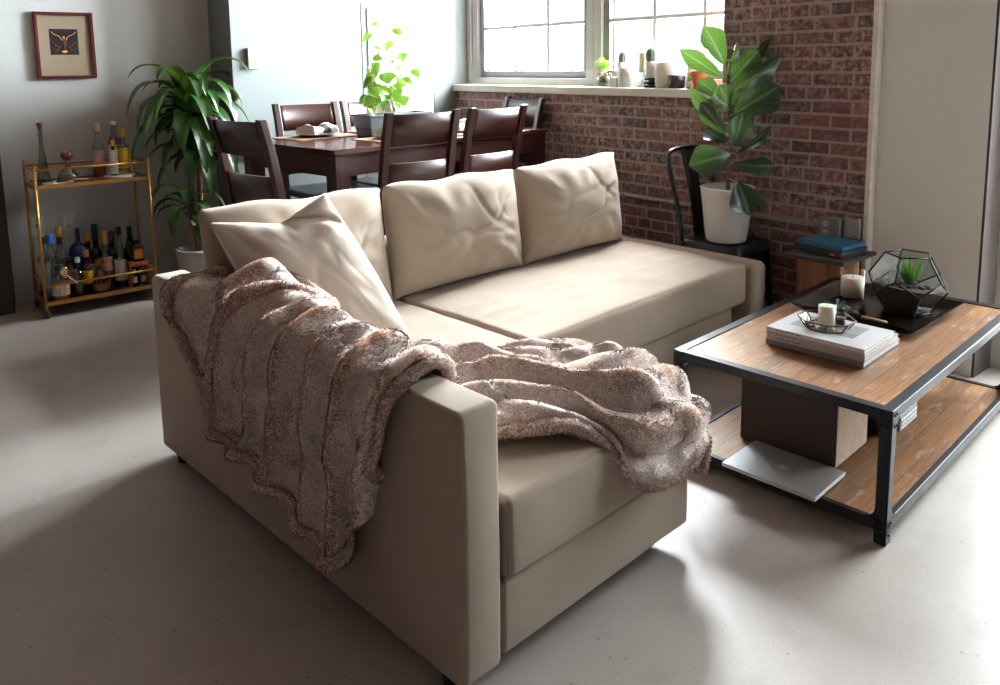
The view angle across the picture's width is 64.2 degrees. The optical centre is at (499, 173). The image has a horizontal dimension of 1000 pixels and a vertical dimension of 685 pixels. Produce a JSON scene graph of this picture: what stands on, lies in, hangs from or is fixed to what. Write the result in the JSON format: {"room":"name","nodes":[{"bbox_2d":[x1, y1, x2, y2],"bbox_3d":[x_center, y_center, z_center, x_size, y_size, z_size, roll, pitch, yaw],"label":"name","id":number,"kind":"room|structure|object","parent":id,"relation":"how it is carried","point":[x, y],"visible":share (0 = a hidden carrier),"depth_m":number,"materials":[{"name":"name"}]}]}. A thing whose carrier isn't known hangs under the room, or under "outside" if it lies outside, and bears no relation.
{"room":"living room","nodes":[
{"label":"living room","id":0,"kind":"room"},
{"bbox_2d":[0,0,218,305],"bbox_3d":[-3.998,-0.626,3.809,5.145,3.100,0.200,-7,10,-39],"label":"wall","id":1,"kind":"structure","parent":0,"point":[128,34],"depth_m":4.95,"materials":[{"name":"paint"}]},
{"bbox_2d":[31,216,44,235],"bbox_3d":[-2.788,0.313,4.798,0.072,0.116,0.008,-7,10,-39],"label":"outlet","id":2,"kind":"object","parent":1,"relation":"attached to","point":[33,219],"visible":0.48,"depth_m":4.79,"materials":[{"name":"white plastic"}]},
{"bbox_2d":[32,11,96,78],"bbox_3d":[-2.615,-0.771,4.791,0.320,0.394,0.028,-7,10,-39],"label":"framed picture","id":3,"kind":"object","parent":1,"relation":"attached to","point":[64,41],"visible":1,"depth_m":4.79,"materials":[{"name":"brown wood"}]},
{"bbox_2d":[49,29,78,54],"bbox_3d":[-2.619,-0.792,4.785,0.154,0.153,0.012,-7,10,-39],"label":"print","id":4,"kind":"object","parent":3,"relation":"attached to","point":[61,41],"depth_m":4.78,"materials":[{"name":"black paper"}]},
{"bbox_2d":[61,212,75,230],"bbox_3d":[-2.655,0.293,4.905,0.072,0.116,0.009,-7,10,-39],"label":"wall outlet","id":5,"kind":"object","parent":1,"relation":"attached to","point":[68,218],"visible":0.95,"depth_m":4.90,"materials":[{"name":"white plastic"}]},
{"bbox_2d":[207,0,513,206],"bbox_3d":[-0.965,-1.411,5.964,2.395,5.000,0.610,-7,10,-39],"label":"wall","id":6,"kind":"structure","parent":0,"point":[310,51],"depth_m":5.43,"materials":[{"name":"paint"}]},
{"bbox_2d":[246,48,258,68],"bbox_3d":[-1.595,-0.746,5.144,0.072,0.136,0.031,-7,10,-39],"label":"thermostat","id":7,"kind":"object","parent":6,"relation":"attached to","point":[252,53],"visible":0.95,"depth_m":5.13,"materials":[{"name":"white plastic"}]},
{"bbox_2d":[361,3,367,176],"bbox_3d":[-0.970,-0.565,5.705,0.014,1.295,0.004,-7,10,-39],"label":"upright","id":8,"kind":"object","parent":6,"relation":"attached to","point":[361,3],"visible":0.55,"depth_m":5.66,"materials":[{"name":"grey"}]},
{"bbox_2d":[366,7,435,112],"bbox_3d":[-0.718,-0.630,5.902,0.570,1.165,0.007,-7,10,-39],"label":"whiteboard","id":9,"kind":"object","parent":6,"relation":"attached to","point":[416,25],"visible":0.51,"depth_m":5.91,"materials":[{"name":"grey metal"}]},
{"bbox_2d":[0,288,999,684],"bbox_3d":[-0.238,1.258,1.595,7.800,0.120,8.900,-7,10,-39],"label":"floor","id":10,"kind":"structure","parent":0,"point":[121,563],"depth_m":2.19,"materials":[{"name":"concrete"}]},
{"bbox_2d":[0,158,15,315],"bbox_3d":[-3.119,-0.006,4.371,0.652,1.699,0.140,-7,10,-39],"label":"frame","id":11,"kind":"object","parent":10,"relation":"on","point":[7,292],"visible":1,"depth_m":4.59,"materials":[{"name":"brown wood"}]},
{"bbox_2d":[22,154,156,318],"bbox_3d":[-2.441,0.344,4.769,0.628,0.881,0.347,-7,10,-39],"label":"bar cart","id":12,"kind":"object","parent":10,"relation":"on","point":[123,286],"visible":0.7,"depth_m":4.68,"materials":[{"name":"gold metal"}]},
{"bbox_2d":[37,237,51,284],"bbox_3d":[-2.667,0.541,4.659,0.066,0.348,0.066,-7,10,-39],"label":"liquor bottle","id":13,"kind":"object","parent":12,"relation":"on","point":[47,266],"visible":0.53,"depth_m":4.64,"materials":[{"name":"clear glass"}]},
{"bbox_2d":[44,233,59,298],"bbox_3d":[-2.590,0.533,4.598,0.072,0.378,0.072,-7,10,-39],"label":"liquor bottle","id":14,"kind":"object","parent":12,"relation":"on","point":[48,237],"visible":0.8,"depth_m":4.58,"materials":[{"name":"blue glass"}]},
{"bbox_2d":[53,227,66,278],"bbox_3d":[-2.610,0.509,4.735,0.084,0.388,0.084,-7,10,-39],"label":"liquor bottle","id":15,"kind":"object","parent":12,"relation":"on","point":[58,230],"visible":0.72,"depth_m":4.71,"materials":[{"name":"clear glass"}]},
{"bbox_2d":[51,264,70,299],"bbox_3d":[-2.534,0.622,4.590,0.092,0.203,0.092,-7,10,-39],"label":"liquor bottle","id":16,"kind":"object","parent":12,"relation":"on","point":[62,292],"visible":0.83,"depth_m":4.56,"materials":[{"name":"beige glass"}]},
{"bbox_2d":[59,149,77,178],"bbox_3d":[-2.530,-0.053,4.659,0.112,0.183,0.111,-7,10,-39],"label":"decanter","id":17,"kind":"object","parent":12,"relation":"on","point":[66,154],"visible":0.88,"depth_m":4.63,"materials":[{"name":"clear glass"}]},
{"bbox_2d":[60,267,77,282],"bbox_3d":[-2.465,0.581,4.556,0.086,0.110,0.015,-8,11,-44],"label":"spoon","id":18,"kind":"object","parent":12,"relation":"on","point":[64,271],"visible":1,"depth_m":4.53,"materials":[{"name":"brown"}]},
{"bbox_2d":[60,267,67,275],"bbox_3d":[-2.481,0.556,4.536,0.041,0.055,0.014,-7,10,-39],"label":"bowl","id":19,"kind":"object","parent":18,"relation":"attached to","point":[64,271],"depth_m":4.53,"materials":[{"name":"gold metal"}]},
{"bbox_2d":[63,256,78,293],"bbox_3d":[-2.541,0.598,4.712,0.076,0.218,0.076,-7,10,-39],"label":"liquor bottle","id":20,"kind":"object","parent":12,"relation":"on","point":[72,271],"visible":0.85,"depth_m":4.69,"materials":[{"name":"brown glass"}]},
{"bbox_2d":[57,178,88,182],"bbox_3d":[-2.463,0.035,4.597,0.162,0.025,0.025,-5,9,-28],"label":"tray","id":21,"kind":"object","parent":12,"relation":"on","point":[68,179],"visible":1,"depth_m":4.58,"materials":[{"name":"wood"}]},
{"bbox_2d":[69,228,86,288],"bbox_3d":[-2.539,0.510,4.808,0.112,0.366,0.112,-7,10,-39],"label":"liquor bottle","id":22,"kind":"object","parent":12,"relation":"on","point":[75,250],"visible":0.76,"depth_m":4.77,"materials":[{"name":"blue glass"}]},
{"bbox_2d":[29,172,142,185],"bbox_3d":[-2.445,0.034,4.727,0.580,0.008,0.280,-7,10,-39],"label":"shelf","id":23,"kind":"object","parent":12,"relation":"attached to","point":[139,176],"depth_m":4.64,"materials":[{"name":"metal"}]},
{"bbox_2d":[81,250,93,291],"bbox_3d":[-2.461,0.577,4.750,0.060,0.248,0.060,-7,10,-39],"label":"liquor bottle","id":24,"kind":"object","parent":12,"relation":"on","point":[87,269],"visible":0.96,"depth_m":4.73,"materials":[{"name":"brown glass"}]},
{"bbox_2d":[84,234,96,282],"bbox_3d":[-2.492,0.526,4.829,0.064,0.328,0.064,-7,10,-39],"label":"liquor bottle","id":25,"kind":"object","parent":12,"relation":"on","point":[86,236],"visible":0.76,"depth_m":4.81,"materials":[{"name":"brown glass"}]},
{"bbox_2d":[38,275,151,301],"bbox_3d":[-2.437,0.697,4.818,0.580,0.008,0.280,-7,10,-39],"label":"shelf","id":26,"kind":"object","parent":12,"relation":"attached to","point":[123,286],"depth_m":4.74,"materials":[{"name":"metal"}]},
{"bbox_2d":[91,224,102,281],"bbox_3d":[-2.470,0.494,4.875,0.074,0.378,0.074,-7,10,-39],"label":"wine bottle","id":27,"kind":"object","parent":12,"relation":"on","point":[96,250],"visible":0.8,"depth_m":4.85,"materials":[{"name":"black glass"}]},
{"bbox_2d":[92,123,106,176],"bbox_3d":[-2.387,-0.138,4.733,0.068,0.328,0.068,-7,10,-39],"label":"liquor bottle","id":28,"kind":"object","parent":12,"relation":"on","point":[98,156],"visible":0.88,"depth_m":4.72,"materials":[{"name":"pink glass"}]},
{"bbox_2d":[93,258,109,291],"bbox_3d":[-2.379,0.600,4.743,0.107,0.202,0.110,-7,10,-39],"label":"decanter","id":29,"kind":"object","parent":12,"relation":"on","point":[99,286],"visible":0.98,"depth_m":4.72,"materials":[{"name":"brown glass"}]},
{"bbox_2d":[99,230,114,286],"bbox_3d":[-2.391,0.514,4.833,0.074,0.348,0.074,-7,10,-39],"label":"liquor bottle","id":30,"kind":"object","parent":12,"relation":"on","point":[107,267],"visible":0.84,"depth_m":4.81,"materials":[{"name":"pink glass"}]},
{"bbox_2d":[106,231,120,282],"bbox_3d":[-2.397,0.513,4.932,0.072,0.323,0.072,-7,10,-39],"label":"wine bottle","id":31,"kind":"object","parent":12,"relation":"on","point":[112,251],"visible":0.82,"depth_m":4.91,"materials":[{"name":"black glass"}]},
{"bbox_2d":[108,121,120,166],"bbox_3d":[-2.358,-0.157,4.873,0.072,0.328,0.072,-7,10,-39],"label":"liquor bottle","id":32,"kind":"object","parent":12,"relation":"on","point":[110,122],"visible":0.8,"depth_m":4.84,"materials":[{"name":"clear glass"}]},
{"bbox_2d":[103,173,135,178],"bbox_3d":[-2.287,0.011,4.784,0.180,0.016,0.180,-7,10,-39],"label":"marble board","id":33,"kind":"object","parent":12,"relation":"on","point":[107,176],"visible":0.84,"depth_m":4.73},
{"bbox_2d":[108,140,118,175],"bbox_3d":[-2.299,-0.095,4.734,0.046,0.208,0.046,-7,10,-39],"label":"bottle","id":34,"kind":"object","parent":33,"relation":"on","point":[113,158],"visible":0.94,"depth_m":4.72,"materials":[{"name":"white glass"}]},
{"bbox_2d":[114,226,127,280],"bbox_3d":[-2.318,0.502,4.859,0.069,0.363,0.068,-7,10,-39],"label":"liquor bottle","id":35,"kind":"object","parent":12,"relation":"on","point":[120,265],"visible":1,"depth_m":4.84,"materials":[{"name":"clear glass"}]},
{"bbox_2d":[116,128,130,173],"bbox_3d":[-2.287,-0.132,4.831,0.075,0.288,0.074,-7,10,-39],"label":"liquor bottle","id":36,"kind":"object","parent":12,"relation":"on","point":[123,154],"visible":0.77,"depth_m":4.81,"materials":[{"name":"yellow glass"}]},
{"bbox_2d":[123,226,139,280],"bbox_3d":[-2.310,0.497,4.983,0.084,0.339,0.084,-7,10,-39],"label":"wine bottle","id":37,"kind":"object","parent":12,"relation":"on","point":[129,239],"visible":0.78,"depth_m":4.95,"materials":[{"name":"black glass"}]},
{"bbox_2d":[127,258,149,285],"bbox_3d":[-2.228,0.606,4.908,0.116,0.142,0.072,-7,10,-39],"label":"wooden box","id":38,"kind":"object","parent":12,"relation":"on","point":[130,264],"visible":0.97,"depth_m":4.89,"materials":[{"name":"brown wood"}]},
{"bbox_2d":[131,239,144,261],"bbox_3d":[-2.225,0.469,4.893,0.068,0.132,0.053,-5,9,-31],"label":"bottle","id":39,"kind":"object","parent":38,"relation":"on","point":[137,248],"visible":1,"depth_m":4.87,"materials":[{"name":"black glass"}]},
{"bbox_2d":[127,258,148,267],"bbox_3d":[-2.229,0.548,4.900,0.116,0.027,0.072,-7,10,-39],"label":"tray","id":40,"kind":"object","parent":38,"relation":"on","point":[130,264],"depth_m":4.88,"materials":[{"name":"brown wood"}]},
{"bbox_2d":[127,57,249,272],"bbox_3d":[-1.887,0.010,4.990,0.693,1.470,0.619,-2,8,-11],"label":"dracaena","id":41,"kind":"object","parent":10,"relation":"on","point":[191,126],"visible":0.83,"depth_m":4.87,"materials":[{"name":"green plant"}]},
{"bbox_2d":[175,244,204,272],"bbox_3d":[-1.947,0.604,5.109,0.238,0.264,0.238,-7,10,-39],"label":"pot","id":42,"kind":"object","parent":41,"relation":"attached to","point":[190,258],"depth_m":5.01,"materials":[{"name":"ceramic"}]},
{"bbox_2d":[206,117,285,204],"bbox_3d":[-1.032,0.305,3.849,0.458,1.175,0.535,6,10,40],"label":"dining chair","id":43,"kind":"object","parent":10,"relation":"on","point":[251,139],"visible":0.21,"depth_m":3.59,"materials":[{"name":"brown wood"}]},
{"bbox_2d":[271,101,377,199],"bbox_3d":[-1.087,0.149,4.995,0.458,1.175,0.535,-7,10,-39],"label":"dining chair","id":44,"kind":"object","parent":10,"relation":"on","point":[286,117],"visible":0.3,"depth_m":5.03,"materials":[{"name":"brown wood"}]},
{"bbox_2d":[339,99,396,186],"bbox_3d":[-0.723,0.102,5.312,0.458,1.175,0.535,-8,11,-42],"label":"dining chair","id":45,"kind":"object","parent":10,"relation":"on","point":[349,108],"visible":0.11,"depth_m":5.28,"materials":[{"name":"brown wood"}]},
{"bbox_2d":[244,127,547,192],"bbox_3d":[-0.591,0.240,4.993,0.920,0.985,1.700,6,11,42],"label":"dining table","id":46,"kind":"object","parent":10,"relation":"on","point":[337,159],"visible":0.47,"depth_m":4.35,"materials":[{"name":"brown wood"}]},
{"bbox_2d":[273,133,356,140],"bbox_3d":[-1.093,-0.224,4.772,0.300,0.004,0.440,6,11,42],"label":"placemat","id":47,"kind":"object","parent":46,"relation":"on","point":[298,137],"visible":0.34,"depth_m":4.70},
{"bbox_2d":[295,132,339,136],"bbox_3d":[-1.093,-0.236,4.770,0.266,0.020,0.266,-7,10,-39],"label":"dinner plate","id":48,"kind":"object","parent":47,"relation":"on","point":[320,135],"visible":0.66,"depth_m":4.69,"materials":[{"name":"white ceramic"}]},
{"bbox_2d":[295,122,338,134],"bbox_3d":[-1.093,-0.268,4.766,0.172,0.067,0.190,4,9,31],"label":"folded napkin","id":49,"kind":"object","parent":48,"relation":"on","point":[323,128],"visible":0.95,"depth_m":4.72,"materials":[{"name":"grey"}]},
{"bbox_2d":[351,137,380,141],"bbox_3d":[-0.590,-0.207,4.610,0.300,0.004,0.440,6,11,42],"label":"placemat","id":50,"kind":"object","parent":46,"relation":"on","point":[371,139],"visible":0.24,"depth_m":4.52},
{"bbox_2d":[351,16,431,136],"bbox_3d":[-0.664,-0.601,4.868,0.186,0.716,0.496,6,11,42],"label":"potted plant","id":51,"kind":"object","parent":46,"relation":"on","point":[367,124],"visible":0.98,"depth_m":4.80,"materials":[{"name":"plant"}]},
{"bbox_2d":[378,109,460,235],"bbox_3d":[-0.529,0.242,4.269,0.458,1.175,0.535,-7,10,-39],"label":"dining chair","id":52,"kind":"object","parent":10,"relation":"on","point":[424,128],"visible":0.26,"depth_m":4.01,"materials":[{"name":"brown wood"}]},
{"bbox_2d":[152,235,764,684],"bbox_3d":[0.259,0.632,3.145,2.560,0.689,1.669,-8,11,-44],"label":"sofa","id":53,"kind":"object","parent":10,"relation":"on","point":[473,542],"visible":0.62,"depth_m":1.97,"materials":[{"name":"fabric"}]},
{"bbox_2d":[198,188,394,300],"bbox_3d":[-0.738,0.316,2.973,0.772,0.476,0.263,-8,11,-44],"label":"cushion","id":54,"kind":"object","parent":53,"relation":"on","point":[360,209],"visible":0.25,"depth_m":2.99,"materials":[{"name":"fabric"}]},
{"bbox_2d":[210,193,410,337],"bbox_3d":[-0.638,0.338,2.710,0.635,0.510,0.291,-4,8,-21],"label":"throw pillow","id":55,"kind":"object","parent":53,"relation":"on","point":[315,243],"visible":0.62,"depth_m":2.66,"materials":[{"name":"fabric"}]},
{"bbox_2d":[158,257,712,576],"bbox_3d":[-0.228,0.594,2.422,1.073,0.632,1.518,-8,11,-44],"label":"throw blanket","id":56,"kind":"object","parent":53,"relation":"on","point":[298,390],"visible":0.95,"depth_m":2.10,"materials":[{"name":"brown fur"}]},
{"bbox_2d":[382,169,523,300],"bbox_3d":[-0.190,0.240,3.498,0.766,0.471,0.266,-8,11,-44],"label":"cushion","id":57,"kind":"object","parent":53,"relation":"on","point":[457,227],"visible":1,"depth_m":3.34,"materials":[{"name":"fabric"}]},
{"bbox_2d":[392,300,641,576],"bbox_3d":[-0.237,0.712,2.570,0.788,0.233,1.532,-8,11,-44],"label":"cushion","id":58,"kind":"object","parent":53,"relation":"on","point":[554,493],"depth_m":1.93,"materials":[{"name":"fabric"}]},
{"bbox_2d":[513,152,622,265],"bbox_3d":[0.354,0.157,4.027,0.773,0.479,0.270,-8,11,-44],"label":"cushion","id":59,"kind":"object","parent":53,"relation":"on","point":[564,205],"visible":0.97,"depth_m":3.86,"materials":[{"name":"fabric"}]},
{"bbox_2d":[392,240,745,349],"bbox_3d":[0.350,0.561,3.596,1.515,0.244,0.870,-8,11,-44],"label":"seat cushion","id":60,"kind":"object","parent":53,"relation":"on","point":[628,293],"depth_m":3.38,"materials":[{"name":"fabric"}]},
{"bbox_2d":[458,104,527,173],"bbox_3d":[-0.173,0.192,4.608,0.535,1.175,0.458,7,11,43],"label":"dining chair","id":61,"kind":"object","parent":10,"relation":"on","point":[486,123],"visible":0.2,"depth_m":4.37,"materials":[{"name":"brown wood"}]},
{"bbox_2d":[454,96,545,174],"bbox_3d":[-0.021,0.072,5.466,0.535,1.175,0.458,-6,9,-33],"label":"dining chair","id":62,"kind":"object","parent":10,"relation":"on","point":[535,108],"visible":0.14,"depth_m":5.45,"materials":[{"name":"brown wood"}]},
{"bbox_2d":[666,144,772,305],"bbox_3d":[1.163,0.340,4.205,0.388,0.960,0.477,-8,11,-42],"label":"metal chair","id":63,"kind":"object","parent":10,"relation":"on","point":[752,245],"visible":0.59,"depth_m":4.18,"materials":[{"name":"black metal"}]},
{"bbox_2d":[679,26,781,243],"bbox_3d":[1.165,-0.198,4.045,0.518,1.096,0.365,-1,8,-2],"label":"fiddle leaf fig","id":64,"kind":"object","parent":63,"relation":"on","point":[728,207],"visible":1,"depth_m":4.00,"materials":[{"name":"green plant"}]},
{"bbox_2d":[783,249,876,293],"bbox_3d":[1.566,0.619,3.807,0.316,0.505,0.302,-7,10,-39],"label":"table","id":65,"kind":"object","parent":10,"relation":"on","point":[812,269],"visible":0.18,"depth_m":3.70,"materials":[{"name":"brown wood"}]},
{"bbox_2d":[794,242,867,259],"bbox_3d":[1.566,0.351,3.774,0.201,0.034,0.255,-5,9,-31],"label":"book","id":66,"kind":"object","parent":65,"relation":"on","point":[859,251],"visible":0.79,"depth_m":3.69,"materials":[{"name":"blue paper"}]},
{"bbox_2d":[797,234,865,250],"bbox_3d":[1.568,0.324,3.776,0.191,0.018,0.240,-6,9,-34],"label":"book","id":67,"kind":"object","parent":66,"relation":"on","point":[819,240],"visible":1,"depth_m":3.74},
{"bbox_2d":[673,277,999,546],"bbox_3d":[1.333,0.779,2.998,1.328,0.413,0.738,-8,11,-44],"label":"coffee table","id":68,"kind":"object","parent":10,"relation":"on","point":[925,415],"visible":0.63,"depth_m":2.68,"materials":[{"name":"wood"}]},
{"bbox_2d":[722,440,845,501],"bbox_3d":[0.921,0.963,2.595,0.224,0.017,0.316,-8,11,-44],"label":"laptop","id":69,"kind":"object","parent":68,"relation":"on","point":[806,478],"visible":1,"depth_m":2.58,"materials":[{"name":"metal"}]},
{"bbox_2d":[740,378,867,467],"bbox_3d":[1.064,0.810,2.790,0.270,0.262,0.346,-8,11,-44],"label":"storage box","id":70,"kind":"object","parent":68,"relation":"on","point":[828,434],"visible":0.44,"depth_m":2.68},
{"bbox_2d":[766,338,899,367],"bbox_3d":[1.172,0.588,2.806,0.319,0.020,0.338,-8,11,-44],"label":"book","id":71,"kind":"object","parent":68,"relation":"on","point":[768,341],"visible":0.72,"depth_m":2.69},
{"bbox_2d":[767,333,898,361],"bbox_3d":[1.169,0.570,2.798,0.335,0.018,0.311,7,11,45],"label":"book","id":72,"kind":"object","parent":71,"relation":"on","point":[895,336],"visible":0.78,"depth_m":2.69,"materials":[{"name":"grey paper"}]},
{"bbox_2d":[766,330,893,357],"bbox_3d":[1.146,0.558,2.768,0.256,0.015,0.338,-8,11,-44],"label":"magazine","id":73,"kind":"object","parent":72,"relation":"on","point":[768,332],"visible":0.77,"depth_m":2.67,"materials":[{"name":"grey paper"}]},
{"bbox_2d":[766,310,894,353],"bbox_3d":[1.145,0.543,2.766,0.256,0.015,0.338,-8,11,-43],"label":"magazine","id":74,"kind":"object","parent":73,"relation":"on","point":[861,338],"visible":0.91,"depth_m":2.72,"materials":[{"name":"grey paper"}]},
{"bbox_2d":[797,310,856,333],"bbox_3d":[1.136,0.516,2.772,0.178,0.036,0.178,-8,11,-44],"label":"glass tray","id":75,"kind":"object","parent":74,"relation":"on","point":[799,316],"visible":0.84,"depth_m":2.73,"materials":[{"name":"orange metal"}]},
{"bbox_2d":[818,303,835,327],"bbox_3d":[1.128,0.489,2.751,0.062,0.089,0.062,-8,11,-44],"label":"pillar candle","id":76,"kind":"object","parent":75,"relation":"in","point":[826,312],"visible":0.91,"depth_m":2.73,"materials":[{"name":"white wax"}]},
{"bbox_2d":[835,316,844,324],"bbox_3d":[1.187,0.484,2.780,0.042,0.090,0.042,-8,11,-44],"label":"glass bottle","id":77,"kind":"object","parent":75,"relation":"on","point":[840,320],"visible":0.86,"depth_m":2.77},
{"bbox_2d":[791,315,868,338],"bbox_3d":[1.153,0.533,2.786,0.140,0.001,0.220,-8,11,-43],"label":"picture","id":78,"kind":"object","parent":74,"relation":"on","point":[857,331],"depth_m":2.76},
{"bbox_2d":[867,415,878,433],"bbox_3d":[1.357,0.885,2.874,0.100,0.085,0.100,-8,11,-44],"label":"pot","id":79,"kind":"object","parent":68,"relation":"on","point":[873,427],"visible":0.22,"depth_m":2.84,"materials":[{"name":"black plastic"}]},
{"bbox_2d":[790,281,964,333],"bbox_3d":[1.495,0.527,3.162,0.484,0.036,0.484,-8,11,-42],"label":"tray","id":80,"kind":"object","parent":68,"relation":"on","point":[830,294],"visible":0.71,"depth_m":3.15,"materials":[{"name":"metal"}]},
{"bbox_2d":[835,304,851,312],"bbox_3d":[1.344,0.529,3.117,0.072,0.035,0.059,-7,10,-39],"label":"pebble","id":81,"kind":"object","parent":80,"relation":"on","point":[842,308],"visible":0.72,"depth_m":3.10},
{"bbox_2d":[840,274,864,298],"bbox_3d":[1.468,0.453,3.316,0.100,0.129,0.100,-8,11,-44],"label":"jar candle","id":82,"kind":"object","parent":80,"relation":"on","point":[852,286],"visible":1,"depth_m":3.28,"materials":[{"name":"white wax"}]},
{"bbox_2d":[846,309,859,316],"bbox_3d":[1.363,0.538,3.075,0.052,0.027,0.046,3,9,26],"label":"pebble","id":83,"kind":"object","parent":80,"relation":"on","point":[852,312],"visible":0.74,"depth_m":3.06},
{"bbox_2d":[850,305,864,312],"bbox_3d":[1.395,0.530,3.120,0.063,0.029,0.050,-2,8,-7],"label":"pebble","id":84,"kind":"object","parent":80,"relation":"on","point":[859,308],"visible":0.65,"depth_m":3.10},
{"bbox_2d":[861,315,887,322],"bbox_3d":[1.386,0.539,2.951,0.094,0.032,0.010,0,8,5],"label":"incense stick","id":85,"kind":"object","parent":80,"relation":"on","point":[862,316],"visible":0.92,"depth_m":2.95,"materials":[{"name":"brown wood"}]},
{"bbox_2d":[868,248,948,317],"bbox_3d":[1.600,0.425,3.125,0.286,0.236,0.280,-7,10,-39],"label":"glass terrarium","id":86,"kind":"object","parent":80,"relation":"on","point":[909,297],"visible":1,"depth_m":3.08,"materials":[{"name":"black"}]},
{"bbox_2d":[453,0,884,307],"bbox_3d":[0.808,-0.846,5.005,0.355,3.100,3.283,-7,10,-39],"label":"brick wall","id":87,"kind":"structure","parent":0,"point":[816,139],"depth_m":4.13,"materials":[{"name":"red brick"}]},
{"bbox_2d":[466,0,593,85],"bbox_3d":[0.210,-1.384,5.700,0.120,1.517,1.348,-7,10,-39],"label":"window","id":88,"kind":"structure","parent":87,"relation":"attached to","point":[482,74],"depth_m":5.86,"materials":[{"name":"paint"}]},
{"bbox_2d":[593,57,615,84],"bbox_3d":[0.659,-0.651,5.084,0.162,0.188,0.156,1,8,14],"label":"plant cutting","id":89,"kind":"object","parent":87,"relation":"on","point":[603,64],"visible":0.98,"depth_m":5.06,"materials":[{"name":"green plant"}]},
{"bbox_2d":[609,77,617,86],"bbox_3d":[0.730,-0.578,5.009,0.060,0.062,0.060,-7,10,-39],"label":"box","id":90,"kind":"object","parent":87,"relation":"on","point":[613,80],"visible":0.66,"depth_m":4.98,"materials":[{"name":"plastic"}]},
{"bbox_2d":[617,52,628,76],"bbox_3d":[0.773,-0.657,5.008,0.080,0.219,0.080,-7,10,-39],"label":"potted cactus","id":91,"kind":"object","parent":87,"relation":"on","point":[623,59],"visible":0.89,"depth_m":4.98,"materials":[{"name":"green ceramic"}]},
{"bbox_2d":[617,62,628,76],"bbox_3d":[0.773,-0.625,5.013,0.080,0.155,0.080,-7,10,-39],"label":"pot","id":92,"kind":"object","parent":91,"relation":"on","point":[619,64],"depth_m":4.97,"materials":[{"name":"white ceramic"}]},
{"bbox_2d":[618,67,633,86],"bbox_3d":[0.781,-0.599,4.944,0.100,0.122,0.100,-7,10,-39],"label":"vase","id":93,"kind":"object","parent":87,"relation":"on","point":[625,74],"visible":0.97,"depth_m":4.90,"materials":[{"name":"ceramic"}]},
{"bbox_2d":[638,52,645,87],"bbox_3d":[0.880,-0.637,4.864,0.088,0.216,0.088,-7,10,-39],"label":"pillar candle","id":94,"kind":"object","parent":87,"relation":"on","point":[642,56],"visible":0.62,"depth_m":4.83,"materials":[{"name":"beige wax"}]},
{"bbox_2d":[643,78,655,87],"bbox_3d":[0.910,-0.548,4.793,0.100,0.059,0.100,-7,10,-39],"label":"stand","id":95,"kind":"object","parent":87,"relation":"on","point":[650,82],"visible":0.75,"depth_m":4.76,"materials":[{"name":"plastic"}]},
{"bbox_2d":[645,48,657,77],"bbox_3d":[0.909,-0.667,4.776,0.080,0.178,0.080,-7,10,-39],"label":"potted cactus","id":96,"kind":"object","parent":95,"relation":"on","point":[651,54],"visible":0.94,"depth_m":4.75,"materials":[{"name":"plant"}]},
{"bbox_2d":[645,61,657,77],"bbox_3d":[0.909,-0.627,4.782,0.080,0.098,0.080,-7,10,-39],"label":"pot","id":97,"kind":"object","parent":96,"relation":"on","point":[649,66],"depth_m":4.75,"materials":[{"name":"white ceramic"}]},
{"bbox_2d":[594,0,723,87],"bbox_3d":[1.065,-1.254,4.679,0.090,1.517,1.330,-7,10,-39],"label":"window","id":98,"kind":"structure","parent":87,"relation":"attached to","point":[604,10],"depth_m":5.14,"materials":[{"name":"paint"}]},
{"bbox_2d":[653,62,679,87],"bbox_3d":[0.981,-0.583,4.701,0.152,0.150,0.151,-7,10,-39],"label":"planter","id":99,"kind":"object","parent":87,"relation":"on","point":[662,70],"visible":0.91,"depth_m":4.64,"materials":[{"name":"ceramic"}]},
{"bbox_2d":[668,75,684,87],"bbox_3d":[1.025,-0.535,4.623,0.098,0.076,0.098,-7,10,-39],"label":"pot","id":100,"kind":"object","parent":87,"relation":"on","point":[674,81],"visible":0.98,"depth_m":4.58,"materials":[{"name":"ceramic"}]},
{"bbox_2d":[619,192,843,237],"bbox_3d":[0.661,0.119,5.065,0.048,0.110,3.132,-7,10,-39],"label":"conduit","id":101,"kind":"object","parent":87,"relation":"attached to","point":[828,225],"visible":0.63,"depth_m":3.99,"materials":[{"name":"metal"}]},
{"bbox_2d":[843,217,860,239],"bbox_3d":[1.697,0.262,3.839,0.020,0.100,0.080,-7,10,-39],"label":"cover","id":102,"kind":"object","parent":87,"relation":"attached to","point":[851,226],"visible":1,"depth_m":3.83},
{"bbox_3d":[1.130,-0.489,4.516,0.156,0.012,0.155,-7,10,-39],"label":"terracotta saucer","id":103,"kind":"object","parent":87,"relation":"on","visible":0},
{"bbox_2d":[690,71,707,86],"bbox_3d":[1.129,-0.537,4.510,0.106,0.092,0.105,-7,10,-39],"label":"terracotta pot","id":104,"kind":"object","parent":103,"relation":"on","point":[695,75],"visible":0.59,"depth_m":4.47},
{"bbox_2d":[700,182,755,243],"bbox_3d":[1.172,0.203,4.117,0.276,0.282,0.276,-7,10,-39],"label":"pot","id":105,"kind":"object","parent":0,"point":[723,224],"depth_m":4.02,"materials":[{"name":"white ceramic"}]},
{"bbox_2d":[870,0,997,376],"bbox_3d":[3.460,-0.449,1.877,0.275,3.100,4.957,-7,10,-39],"label":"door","id":106,"kind":"structure","parent":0,"point":[938,55],"depth_m":3.56,"materials":[{"name":"grey paint"}]},
{"bbox_2d":[971,0,999,377],"bbox_3d":[2.152,-0.491,3.407,0.190,2.800,0.012,-7,10,-39],"label":"trim","id":107,"kind":"structure","parent":106,"relation":"attached to","point":[990,230],"depth_m":3.47,"materials":[{"name":"paint"}]},
{"bbox_2d":[990,236,999,368],"bbox_3d":[2.624,-0.451,3.065,0.090,2.810,1.140,-7,10,-39],"label":"window","id":108,"kind":"structure","parent":106,"relation":"in","point":[995,345],"depth_m":3.62,"materials":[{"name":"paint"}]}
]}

